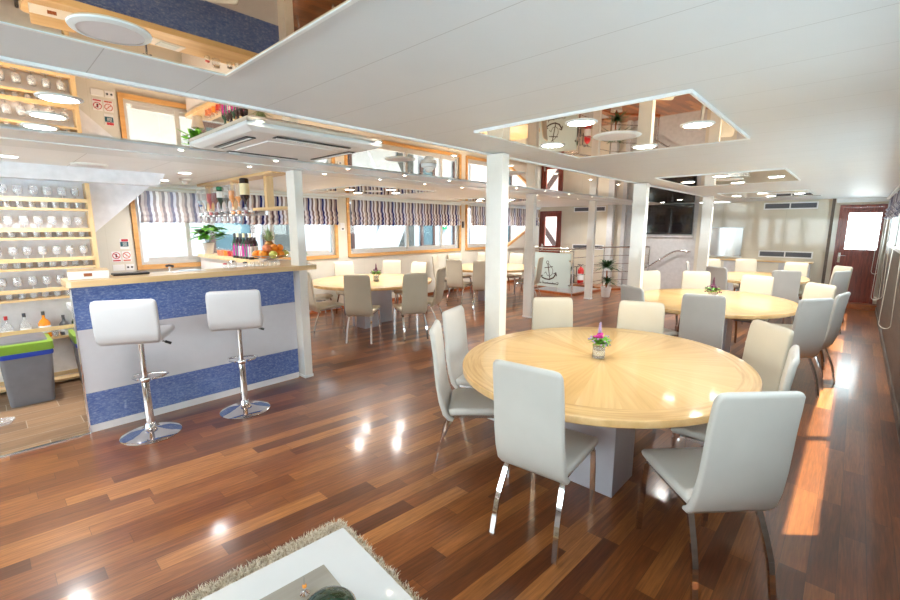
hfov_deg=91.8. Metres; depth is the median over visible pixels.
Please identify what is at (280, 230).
window
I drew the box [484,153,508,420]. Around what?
column
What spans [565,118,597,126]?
recessed light
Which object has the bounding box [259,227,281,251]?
pineapple
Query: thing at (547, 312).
dining chair
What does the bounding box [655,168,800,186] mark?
ceiling panel
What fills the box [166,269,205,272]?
paper stack
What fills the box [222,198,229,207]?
bottle
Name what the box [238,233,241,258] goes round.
wine bottle
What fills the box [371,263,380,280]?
flower vase
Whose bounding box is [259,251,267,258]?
orange
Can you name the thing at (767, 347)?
dining chair
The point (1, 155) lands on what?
recessed light
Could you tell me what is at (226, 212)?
dispenser
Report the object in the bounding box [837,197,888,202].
trim
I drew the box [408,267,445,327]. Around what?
dining chair
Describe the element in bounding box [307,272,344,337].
dining chair
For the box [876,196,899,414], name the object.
wall
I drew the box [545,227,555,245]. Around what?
stair rail
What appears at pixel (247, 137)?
air conditioner
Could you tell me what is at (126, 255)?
prohibition sign
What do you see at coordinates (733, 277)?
dining table
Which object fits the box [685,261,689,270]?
dining chair
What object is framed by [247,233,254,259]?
wine bottle
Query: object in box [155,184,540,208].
trim
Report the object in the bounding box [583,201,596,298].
column
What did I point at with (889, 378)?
baseboard
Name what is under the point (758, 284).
dining chair
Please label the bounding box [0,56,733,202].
trim
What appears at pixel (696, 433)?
dining chair
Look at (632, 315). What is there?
dining chair
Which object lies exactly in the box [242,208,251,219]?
dispenser
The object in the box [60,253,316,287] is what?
countertop
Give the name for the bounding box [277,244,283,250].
orange
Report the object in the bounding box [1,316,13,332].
bottle
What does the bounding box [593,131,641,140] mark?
recessed light
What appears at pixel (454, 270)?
dining chair
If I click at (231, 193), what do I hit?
bottle
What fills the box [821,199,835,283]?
trim
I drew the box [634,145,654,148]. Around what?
diffuser
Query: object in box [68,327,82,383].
waste bin
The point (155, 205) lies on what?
blind
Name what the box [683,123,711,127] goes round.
diffuser
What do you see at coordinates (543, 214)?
door
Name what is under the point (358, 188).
ceiling panel
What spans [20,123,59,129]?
recessed light
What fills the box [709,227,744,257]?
panel
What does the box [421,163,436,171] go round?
smoke detector
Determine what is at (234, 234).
wine bottle
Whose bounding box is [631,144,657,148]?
recessed light
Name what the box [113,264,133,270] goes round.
wall socket
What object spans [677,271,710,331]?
dining chair
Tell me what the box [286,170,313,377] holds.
column
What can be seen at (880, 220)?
blind cord
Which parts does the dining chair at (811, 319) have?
backrest, leg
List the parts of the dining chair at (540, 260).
backrest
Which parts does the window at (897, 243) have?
metal frame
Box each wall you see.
[0,178,149,386]
[95,186,537,303]
[170,202,516,255]
[507,226,538,248]
[538,199,889,303]
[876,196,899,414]
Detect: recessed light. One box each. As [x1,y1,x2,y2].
[0,154,19,157]
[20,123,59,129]
[25,111,68,119]
[34,92,83,103]
[253,119,265,122]
[540,142,564,147]
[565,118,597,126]
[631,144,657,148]
[680,121,715,127]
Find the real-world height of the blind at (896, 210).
0.408 m
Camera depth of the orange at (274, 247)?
5.13 m
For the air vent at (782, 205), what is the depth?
9.43 m
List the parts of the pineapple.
crown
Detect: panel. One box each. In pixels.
[310,185,435,195]
[448,197,539,202]
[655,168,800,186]
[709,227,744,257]
[717,189,814,197]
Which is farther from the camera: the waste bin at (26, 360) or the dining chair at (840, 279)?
the dining chair at (840, 279)
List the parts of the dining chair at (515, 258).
seat, backrest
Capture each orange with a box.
[252,251,258,257]
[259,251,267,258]
[270,244,277,250]
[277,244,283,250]
[277,250,284,257]
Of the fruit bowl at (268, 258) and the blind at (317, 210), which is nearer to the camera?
the fruit bowl at (268, 258)
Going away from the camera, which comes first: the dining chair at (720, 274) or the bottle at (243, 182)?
the bottle at (243, 182)
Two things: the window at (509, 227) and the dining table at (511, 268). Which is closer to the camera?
the dining table at (511, 268)
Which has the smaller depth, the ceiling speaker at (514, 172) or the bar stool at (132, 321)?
the bar stool at (132, 321)
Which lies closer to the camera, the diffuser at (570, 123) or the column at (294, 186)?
the diffuser at (570, 123)
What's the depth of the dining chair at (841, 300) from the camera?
4.37 m
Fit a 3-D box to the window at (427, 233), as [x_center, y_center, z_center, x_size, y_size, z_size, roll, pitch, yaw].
[-0.651,-2.089,12.905,0.040,1.080,0.580,9,13,42]
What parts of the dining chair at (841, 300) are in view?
leg, leg, backrest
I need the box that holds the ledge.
[646,235,692,236]
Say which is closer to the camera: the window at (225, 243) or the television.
the window at (225, 243)
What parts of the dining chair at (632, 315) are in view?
backrest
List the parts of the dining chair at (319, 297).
seat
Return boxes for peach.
[262,244,270,251]
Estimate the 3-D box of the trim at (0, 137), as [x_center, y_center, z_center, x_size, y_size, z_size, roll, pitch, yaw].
[-0.016,-1.548,5.836,0.013,0.008,15.600,9,13,42]
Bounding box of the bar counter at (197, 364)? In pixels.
[60,253,316,432]
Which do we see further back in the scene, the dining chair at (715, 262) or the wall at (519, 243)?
the wall at (519, 243)
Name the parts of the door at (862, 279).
handle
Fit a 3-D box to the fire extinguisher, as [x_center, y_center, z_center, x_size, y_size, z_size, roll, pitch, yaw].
[3.749,-0.749,12.536,0.170,0.579,0.204,-2,10,-13]
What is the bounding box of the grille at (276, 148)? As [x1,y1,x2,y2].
[236,141,336,158]
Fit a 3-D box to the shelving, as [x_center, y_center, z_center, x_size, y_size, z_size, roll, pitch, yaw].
[-4.370,-0.113,4.160,0.165,2.050,1.646,9,13,42]
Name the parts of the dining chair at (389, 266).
backrest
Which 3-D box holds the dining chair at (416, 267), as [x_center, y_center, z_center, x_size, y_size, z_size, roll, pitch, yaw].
[-0.722,-0.205,8.089,0.410,0.978,0.548,7,12,34]
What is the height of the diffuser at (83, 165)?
0.011 m
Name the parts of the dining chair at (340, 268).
backrest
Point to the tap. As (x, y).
(167, 265)
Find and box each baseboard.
[309,278,523,314]
[536,286,597,292]
[875,307,899,445]
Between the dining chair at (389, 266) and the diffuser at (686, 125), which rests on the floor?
the dining chair at (389, 266)
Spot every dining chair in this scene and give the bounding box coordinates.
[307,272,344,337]
[315,294,332,324]
[334,261,353,317]
[343,275,380,343]
[383,260,401,312]
[393,273,428,340]
[394,261,427,317]
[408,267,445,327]
[429,320,508,476]
[432,255,453,298]
[442,305,471,431]
[446,259,472,305]
[448,253,470,294]
[472,261,484,309]
[477,252,485,260]
[489,359,597,564]
[507,253,523,294]
[515,257,543,301]
[531,297,572,329]
[617,300,664,433]
[620,284,678,335]
[635,391,805,599]
[642,271,677,336]
[668,345,799,534]
[671,319,793,446]
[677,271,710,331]
[678,293,725,349]
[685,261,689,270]
[706,266,742,324]
[708,258,727,287]
[733,259,756,290]
[733,274,773,342]
[745,298,833,397]
[771,270,801,324]
[772,282,836,369]
[784,262,808,317]
[790,271,850,333]
[799,265,852,325]
[815,292,850,390]
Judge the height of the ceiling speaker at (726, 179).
0.009 m
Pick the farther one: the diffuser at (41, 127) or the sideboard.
the sideboard
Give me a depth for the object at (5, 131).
3.66 m
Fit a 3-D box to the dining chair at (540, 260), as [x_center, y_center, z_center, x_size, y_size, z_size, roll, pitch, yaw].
[1.733,-0.455,9.584,0.548,0.978,0.410,4,10,24]
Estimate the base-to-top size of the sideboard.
0.890 m
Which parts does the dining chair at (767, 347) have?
leg, backrest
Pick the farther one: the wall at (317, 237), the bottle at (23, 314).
the wall at (317, 237)
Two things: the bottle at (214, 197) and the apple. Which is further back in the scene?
the bottle at (214, 197)
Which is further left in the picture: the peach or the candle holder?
the peach
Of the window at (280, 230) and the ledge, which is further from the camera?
the ledge
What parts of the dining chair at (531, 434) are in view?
leg, backrest, leg, leg, seat, leg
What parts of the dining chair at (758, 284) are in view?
leg, seat, backrest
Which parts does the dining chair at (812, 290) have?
seat, backrest, leg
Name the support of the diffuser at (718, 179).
attached to the ceiling speaker at (726, 179)
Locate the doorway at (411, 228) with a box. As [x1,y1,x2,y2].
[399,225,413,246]
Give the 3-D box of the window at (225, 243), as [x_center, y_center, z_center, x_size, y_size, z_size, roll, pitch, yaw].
[-4.422,-1.318,8.906,0.040,1.280,0.880,9,13,42]
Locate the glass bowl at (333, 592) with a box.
[307,585,355,599]
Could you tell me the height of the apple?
0.097 m
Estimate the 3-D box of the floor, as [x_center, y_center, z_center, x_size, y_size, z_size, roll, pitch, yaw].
[0.429,0.698,5.794,7.820,0.050,15.600,9,13,42]
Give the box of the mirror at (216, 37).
[0,0,358,77]
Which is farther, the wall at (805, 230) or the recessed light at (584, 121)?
the wall at (805, 230)
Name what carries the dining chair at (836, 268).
on the floor
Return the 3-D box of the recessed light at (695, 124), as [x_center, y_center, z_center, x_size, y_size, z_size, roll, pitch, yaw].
[1.367,-0.968,2.410,0.173,0.007,0.173,9,13,42]
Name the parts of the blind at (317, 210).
head rail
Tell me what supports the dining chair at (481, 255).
on the floor
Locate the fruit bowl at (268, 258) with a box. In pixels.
[251,255,287,260]
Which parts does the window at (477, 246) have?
metal frame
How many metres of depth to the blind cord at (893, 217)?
6.08 m
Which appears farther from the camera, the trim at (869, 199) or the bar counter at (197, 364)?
the trim at (869, 199)
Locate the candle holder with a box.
[300,577,309,597]
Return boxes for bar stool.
[89,299,181,445]
[205,289,269,418]
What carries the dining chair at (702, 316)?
on the floor
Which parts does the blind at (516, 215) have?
head rail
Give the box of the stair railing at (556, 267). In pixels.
[534,246,649,295]
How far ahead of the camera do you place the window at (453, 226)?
13.74 m
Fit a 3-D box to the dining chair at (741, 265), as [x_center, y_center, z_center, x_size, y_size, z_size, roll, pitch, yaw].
[5.997,-0.330,8.836,0.410,0.978,0.548,4,10,24]
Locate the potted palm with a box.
[594,259,622,296]
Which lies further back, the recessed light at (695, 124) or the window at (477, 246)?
the window at (477, 246)
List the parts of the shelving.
rail, rail, rail, rail, rail, rail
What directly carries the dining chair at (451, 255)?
on the floor
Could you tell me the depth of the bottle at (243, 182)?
5.19 m
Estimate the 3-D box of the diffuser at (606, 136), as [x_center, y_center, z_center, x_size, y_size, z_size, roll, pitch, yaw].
[1.037,-1.017,2.711,0.232,0.006,0.232,9,13,42]
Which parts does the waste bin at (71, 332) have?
lid frame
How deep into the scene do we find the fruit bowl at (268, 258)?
5.12 m
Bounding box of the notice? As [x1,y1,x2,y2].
[119,239,128,248]
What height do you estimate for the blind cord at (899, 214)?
1.154 m
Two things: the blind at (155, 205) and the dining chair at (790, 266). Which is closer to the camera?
the blind at (155, 205)
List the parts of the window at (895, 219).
pane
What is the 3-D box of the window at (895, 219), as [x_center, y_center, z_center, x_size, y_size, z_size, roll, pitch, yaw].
[7.454,-1.297,7.294,0.056,0.810,2.100,9,13,42]
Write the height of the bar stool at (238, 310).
1.113 m
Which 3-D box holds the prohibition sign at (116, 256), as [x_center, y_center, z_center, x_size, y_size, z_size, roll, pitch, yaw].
[-4.553,-0.590,5.952,0.007,0.140,0.100,9,13,42]
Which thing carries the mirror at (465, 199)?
on the ceiling panel at (484, 198)
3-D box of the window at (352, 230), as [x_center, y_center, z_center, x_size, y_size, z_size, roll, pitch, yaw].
[-2.638,-1.734,10.789,0.040,1.280,0.630,9,13,42]
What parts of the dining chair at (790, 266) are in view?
backrest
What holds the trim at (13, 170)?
attached to the wall at (107, 200)
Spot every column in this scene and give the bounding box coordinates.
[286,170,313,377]
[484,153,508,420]
[522,194,536,317]
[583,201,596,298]
[627,183,649,287]
[696,196,714,270]
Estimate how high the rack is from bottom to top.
0.469 m
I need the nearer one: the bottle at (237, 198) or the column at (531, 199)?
the bottle at (237, 198)
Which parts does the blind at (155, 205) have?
head rail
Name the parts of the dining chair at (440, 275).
seat, backrest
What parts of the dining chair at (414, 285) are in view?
leg, seat, leg, backrest, leg, leg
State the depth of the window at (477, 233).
14.61 m
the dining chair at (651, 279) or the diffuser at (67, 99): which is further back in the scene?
the dining chair at (651, 279)
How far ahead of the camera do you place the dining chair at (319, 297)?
7.27 m
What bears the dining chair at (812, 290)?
on the floor
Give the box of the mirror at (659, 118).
[474,89,749,158]
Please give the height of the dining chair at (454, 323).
0.978 m
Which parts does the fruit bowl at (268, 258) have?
dish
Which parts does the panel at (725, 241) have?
rail, rail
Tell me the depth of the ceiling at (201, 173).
5.19 m
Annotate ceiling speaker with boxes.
[65,14,151,45]
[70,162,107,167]
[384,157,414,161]
[509,171,524,174]
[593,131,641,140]
[716,178,743,180]
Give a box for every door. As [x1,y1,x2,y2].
[539,211,561,252]
[829,204,887,303]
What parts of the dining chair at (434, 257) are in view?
backrest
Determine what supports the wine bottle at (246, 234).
on the bar counter at (197, 364)
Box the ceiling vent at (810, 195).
[756,195,820,197]
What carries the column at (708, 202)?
on the floor
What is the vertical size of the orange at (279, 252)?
0.097 m
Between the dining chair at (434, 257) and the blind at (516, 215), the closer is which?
the dining chair at (434, 257)
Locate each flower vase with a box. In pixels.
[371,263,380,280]
[588,322,611,358]
[705,277,721,294]
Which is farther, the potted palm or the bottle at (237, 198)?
the potted palm
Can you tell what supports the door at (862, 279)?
in the wall at (805, 230)
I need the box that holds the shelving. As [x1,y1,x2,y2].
[0,183,99,392]
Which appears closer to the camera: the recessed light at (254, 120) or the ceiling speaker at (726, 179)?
the recessed light at (254, 120)
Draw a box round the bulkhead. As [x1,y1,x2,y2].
[517,217,556,245]
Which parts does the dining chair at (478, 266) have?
backrest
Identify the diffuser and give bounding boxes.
[24,125,55,129]
[30,113,64,119]
[39,95,78,103]
[75,21,144,44]
[75,164,103,166]
[388,158,411,161]
[542,144,562,147]
[568,121,594,125]
[597,133,636,140]
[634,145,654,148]
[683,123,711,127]
[718,179,740,180]
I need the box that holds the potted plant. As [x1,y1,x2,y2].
[188,224,229,253]
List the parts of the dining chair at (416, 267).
backrest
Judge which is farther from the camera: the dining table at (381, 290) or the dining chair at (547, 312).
the dining table at (381, 290)
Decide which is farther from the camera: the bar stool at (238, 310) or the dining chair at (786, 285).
the dining chair at (786, 285)
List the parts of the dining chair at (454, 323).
backrest, seat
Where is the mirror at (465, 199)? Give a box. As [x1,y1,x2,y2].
[457,198,525,201]
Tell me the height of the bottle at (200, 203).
0.282 m
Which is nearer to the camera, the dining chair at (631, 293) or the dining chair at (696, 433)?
the dining chair at (696, 433)
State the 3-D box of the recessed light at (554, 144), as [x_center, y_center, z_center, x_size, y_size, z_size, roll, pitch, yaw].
[0.707,-1.068,3.013,0.173,0.007,0.173,9,13,42]
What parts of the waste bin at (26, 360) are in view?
lid frame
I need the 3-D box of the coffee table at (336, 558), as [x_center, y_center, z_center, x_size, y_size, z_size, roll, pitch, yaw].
[-0.606,1.233,1.032,1.300,0.378,0.920,-9,13,-41]
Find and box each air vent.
[572,244,603,249]
[574,206,605,211]
[758,250,812,258]
[763,201,818,209]
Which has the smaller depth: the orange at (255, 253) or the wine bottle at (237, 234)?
the orange at (255, 253)
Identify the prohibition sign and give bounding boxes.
[111,251,121,261]
[122,251,131,261]
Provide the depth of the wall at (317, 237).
10.38 m
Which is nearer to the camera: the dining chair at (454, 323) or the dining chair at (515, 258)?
the dining chair at (454, 323)
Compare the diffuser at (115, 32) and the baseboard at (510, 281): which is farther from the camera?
the baseboard at (510, 281)
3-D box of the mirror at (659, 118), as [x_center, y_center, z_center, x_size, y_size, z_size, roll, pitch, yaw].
[1.037,-1.025,2.710,1.184,0.015,1.354,9,13,42]
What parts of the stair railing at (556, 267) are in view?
glass panel, cross rail, post, rail, cross rail, cross rail, cross rail, post, post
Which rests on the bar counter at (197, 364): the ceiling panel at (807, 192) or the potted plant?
the potted plant
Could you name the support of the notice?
attached to the wall at (108, 236)
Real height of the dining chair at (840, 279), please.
0.978 m
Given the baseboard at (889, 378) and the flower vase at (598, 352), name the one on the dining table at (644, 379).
the flower vase at (598, 352)
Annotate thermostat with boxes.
[340,223,344,230]
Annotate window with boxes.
[130,194,338,269]
[137,197,172,260]
[209,216,255,252]
[262,224,289,251]
[346,198,460,256]
[349,204,354,248]
[420,225,434,245]
[453,226,454,243]
[465,205,539,249]
[470,214,485,243]
[508,226,510,241]
[887,217,897,248]
[893,216,899,253]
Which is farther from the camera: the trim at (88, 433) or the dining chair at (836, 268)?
the dining chair at (836, 268)
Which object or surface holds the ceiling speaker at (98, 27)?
attached to the mirror at (216, 37)
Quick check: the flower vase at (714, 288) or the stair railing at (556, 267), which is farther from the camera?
the stair railing at (556, 267)
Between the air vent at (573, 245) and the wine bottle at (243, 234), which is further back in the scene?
the air vent at (573, 245)
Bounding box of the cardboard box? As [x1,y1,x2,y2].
[67,268,109,279]
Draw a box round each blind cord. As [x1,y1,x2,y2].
[871,218,890,299]
[871,220,884,273]
[873,217,893,298]
[878,214,899,328]
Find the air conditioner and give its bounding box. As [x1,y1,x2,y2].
[189,120,381,161]
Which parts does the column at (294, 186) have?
foot trim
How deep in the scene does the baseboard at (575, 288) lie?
12.52 m
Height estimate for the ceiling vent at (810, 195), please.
0.015 m
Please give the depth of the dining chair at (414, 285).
6.25 m
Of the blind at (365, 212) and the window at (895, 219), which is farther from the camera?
the blind at (365, 212)
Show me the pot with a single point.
(605, 290)
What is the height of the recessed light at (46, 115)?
0.007 m
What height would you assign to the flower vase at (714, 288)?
0.293 m
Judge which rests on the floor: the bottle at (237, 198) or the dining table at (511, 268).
the dining table at (511, 268)
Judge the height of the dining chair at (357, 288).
0.978 m
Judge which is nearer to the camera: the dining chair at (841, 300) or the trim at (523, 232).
the dining chair at (841, 300)
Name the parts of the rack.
mount rail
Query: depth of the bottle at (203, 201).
6.13 m
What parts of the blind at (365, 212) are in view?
head rail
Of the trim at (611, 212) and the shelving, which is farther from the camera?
the trim at (611, 212)
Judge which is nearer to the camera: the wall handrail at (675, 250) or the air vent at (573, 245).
the wall handrail at (675, 250)
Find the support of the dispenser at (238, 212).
attached to the rack
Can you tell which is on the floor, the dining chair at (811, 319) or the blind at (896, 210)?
the dining chair at (811, 319)
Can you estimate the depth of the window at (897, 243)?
6.36 m
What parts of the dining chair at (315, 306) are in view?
backrest, leg, seat, leg, leg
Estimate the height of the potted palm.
0.894 m
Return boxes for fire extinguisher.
[576,264,583,283]
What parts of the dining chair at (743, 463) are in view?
leg, seat frame, seat, leg, leg, backrest, leg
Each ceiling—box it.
[0,0,899,203]
[0,145,621,206]
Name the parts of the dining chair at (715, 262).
backrest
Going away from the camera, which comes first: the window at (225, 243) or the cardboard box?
the cardboard box
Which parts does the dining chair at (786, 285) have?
backrest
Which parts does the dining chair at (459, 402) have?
backrest, leg, leg, seat, seat frame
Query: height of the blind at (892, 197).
0.407 m
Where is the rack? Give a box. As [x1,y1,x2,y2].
[197,171,287,217]
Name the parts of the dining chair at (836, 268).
backrest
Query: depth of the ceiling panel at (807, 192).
7.45 m
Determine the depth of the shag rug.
2.09 m
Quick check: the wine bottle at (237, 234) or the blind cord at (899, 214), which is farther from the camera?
the wine bottle at (237, 234)
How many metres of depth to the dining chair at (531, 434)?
2.14 m
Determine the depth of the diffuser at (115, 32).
1.25 m
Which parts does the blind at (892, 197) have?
head rail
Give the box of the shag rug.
[172,518,426,599]
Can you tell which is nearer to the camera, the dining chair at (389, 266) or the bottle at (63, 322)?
the bottle at (63, 322)
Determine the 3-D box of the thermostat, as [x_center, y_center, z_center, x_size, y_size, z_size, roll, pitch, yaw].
[-2.094,-1.425,8.485,0.033,0.150,0.100,9,13,42]
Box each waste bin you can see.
[0,332,55,407]
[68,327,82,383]
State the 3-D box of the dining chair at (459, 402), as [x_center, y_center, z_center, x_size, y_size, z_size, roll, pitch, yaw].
[0.153,0.647,2.994,0.548,0.978,0.410,1,10,5]
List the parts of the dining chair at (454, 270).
backrest, seat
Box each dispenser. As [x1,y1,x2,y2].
[223,211,230,220]
[235,207,243,220]
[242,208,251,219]
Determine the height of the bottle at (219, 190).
0.282 m
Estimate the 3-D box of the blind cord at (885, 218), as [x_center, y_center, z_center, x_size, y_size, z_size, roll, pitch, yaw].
[6.607,-0.615,6.683,0.026,1.254,0.137,-1,10,-5]
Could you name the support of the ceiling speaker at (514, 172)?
attached to the ceiling at (813, 85)
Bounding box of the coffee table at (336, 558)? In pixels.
[200,528,412,599]
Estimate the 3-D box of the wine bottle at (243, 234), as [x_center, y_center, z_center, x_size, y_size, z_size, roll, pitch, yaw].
[-2.609,-0.684,5.527,0.072,0.320,0.074,9,13,42]
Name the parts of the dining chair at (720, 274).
backrest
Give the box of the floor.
[0,282,899,599]
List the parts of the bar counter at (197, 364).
edge trim, return panel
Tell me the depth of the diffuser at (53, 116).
2.29 m
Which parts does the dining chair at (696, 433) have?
leg, seat, seat frame, leg, backrest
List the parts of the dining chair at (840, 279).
backrest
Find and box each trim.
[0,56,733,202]
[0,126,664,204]
[0,137,632,203]
[0,161,164,186]
[0,432,90,457]
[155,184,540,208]
[507,219,539,246]
[603,204,627,285]
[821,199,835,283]
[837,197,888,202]
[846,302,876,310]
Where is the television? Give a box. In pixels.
[646,204,694,233]
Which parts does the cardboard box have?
lid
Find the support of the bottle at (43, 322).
on the shelving
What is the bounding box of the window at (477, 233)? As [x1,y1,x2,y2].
[470,214,485,243]
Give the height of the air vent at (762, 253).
0.150 m
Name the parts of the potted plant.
pot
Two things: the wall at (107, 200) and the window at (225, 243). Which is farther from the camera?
the window at (225, 243)
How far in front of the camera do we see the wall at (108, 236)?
8.46 m
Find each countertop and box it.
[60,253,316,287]
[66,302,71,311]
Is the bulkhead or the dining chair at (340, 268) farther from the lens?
the bulkhead
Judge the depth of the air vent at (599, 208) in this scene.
12.57 m
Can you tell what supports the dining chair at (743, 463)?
on the floor
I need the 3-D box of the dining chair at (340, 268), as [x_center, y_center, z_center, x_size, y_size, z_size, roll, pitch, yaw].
[-1.870,-0.205,8.086,0.410,0.978,0.547,-6,11,-33]
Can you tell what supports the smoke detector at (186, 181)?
attached to the ceiling at (201, 173)
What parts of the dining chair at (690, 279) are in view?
backrest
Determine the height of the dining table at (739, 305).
0.740 m
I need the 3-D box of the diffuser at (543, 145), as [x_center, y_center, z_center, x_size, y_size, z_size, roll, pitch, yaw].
[0.707,-1.069,3.013,0.140,0.005,0.140,0,10,-2]
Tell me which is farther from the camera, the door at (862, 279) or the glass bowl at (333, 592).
the door at (862, 279)
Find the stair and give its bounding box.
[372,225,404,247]
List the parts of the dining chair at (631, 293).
backrest, seat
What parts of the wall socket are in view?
plate, plate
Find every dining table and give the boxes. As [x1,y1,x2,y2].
[312,274,431,328]
[462,263,535,300]
[462,327,762,497]
[644,289,797,352]
[727,272,809,319]
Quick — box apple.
[269,251,277,257]
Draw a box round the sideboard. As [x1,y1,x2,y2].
[709,257,813,299]
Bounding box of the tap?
[165,264,173,270]
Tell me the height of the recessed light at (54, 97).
0.007 m
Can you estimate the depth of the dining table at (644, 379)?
2.67 m
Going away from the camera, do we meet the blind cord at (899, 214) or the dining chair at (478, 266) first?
the blind cord at (899, 214)
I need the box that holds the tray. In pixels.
[111,271,149,275]
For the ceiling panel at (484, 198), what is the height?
0.015 m
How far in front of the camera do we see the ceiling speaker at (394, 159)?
3.75 m
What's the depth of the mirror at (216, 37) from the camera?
1.21 m
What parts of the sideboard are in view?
door, door, door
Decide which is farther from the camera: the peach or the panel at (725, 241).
the panel at (725, 241)
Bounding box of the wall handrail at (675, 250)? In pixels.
[645,250,690,268]
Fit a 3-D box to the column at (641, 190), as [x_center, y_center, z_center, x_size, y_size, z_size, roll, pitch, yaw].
[2.503,-0.444,5.867,0.182,2.179,0.112,9,13,42]
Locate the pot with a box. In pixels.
[601,286,611,296]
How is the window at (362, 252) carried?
in the wall at (108, 236)
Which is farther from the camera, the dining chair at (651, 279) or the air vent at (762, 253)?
the air vent at (762, 253)
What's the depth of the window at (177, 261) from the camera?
6.54 m
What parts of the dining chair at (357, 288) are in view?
leg, leg, backrest, leg, seat, leg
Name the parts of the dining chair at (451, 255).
backrest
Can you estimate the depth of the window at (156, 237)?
7.24 m
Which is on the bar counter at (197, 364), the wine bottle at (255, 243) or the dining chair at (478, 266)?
the wine bottle at (255, 243)
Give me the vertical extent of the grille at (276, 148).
0.005 m
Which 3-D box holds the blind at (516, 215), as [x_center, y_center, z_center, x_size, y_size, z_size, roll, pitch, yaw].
[1.647,-2.356,12.299,0.056,0.533,3.300,9,13,42]
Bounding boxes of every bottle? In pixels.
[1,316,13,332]
[20,313,31,329]
[38,311,52,336]
[59,315,68,334]
[196,198,203,209]
[200,189,206,208]
[205,188,212,208]
[210,187,217,207]
[216,187,223,208]
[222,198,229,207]
[227,185,235,206]
[232,233,235,257]
[234,196,240,206]
[235,233,238,257]
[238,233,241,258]
[239,178,249,206]
[241,233,244,258]
[244,233,247,258]
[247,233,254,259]
[253,233,258,258]
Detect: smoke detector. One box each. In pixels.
[179,178,192,184]
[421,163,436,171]
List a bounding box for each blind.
[138,188,241,222]
[239,192,338,224]
[350,198,460,225]
[470,205,539,225]
[884,191,897,219]
[890,184,899,217]
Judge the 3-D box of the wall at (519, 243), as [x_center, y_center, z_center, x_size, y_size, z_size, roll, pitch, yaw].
[2.166,-1.950,13.048,0.047,0.780,1.800,9,13,42]
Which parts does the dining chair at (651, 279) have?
backrest, leg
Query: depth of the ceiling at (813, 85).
1.79 m
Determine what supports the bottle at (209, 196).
on the dispenser

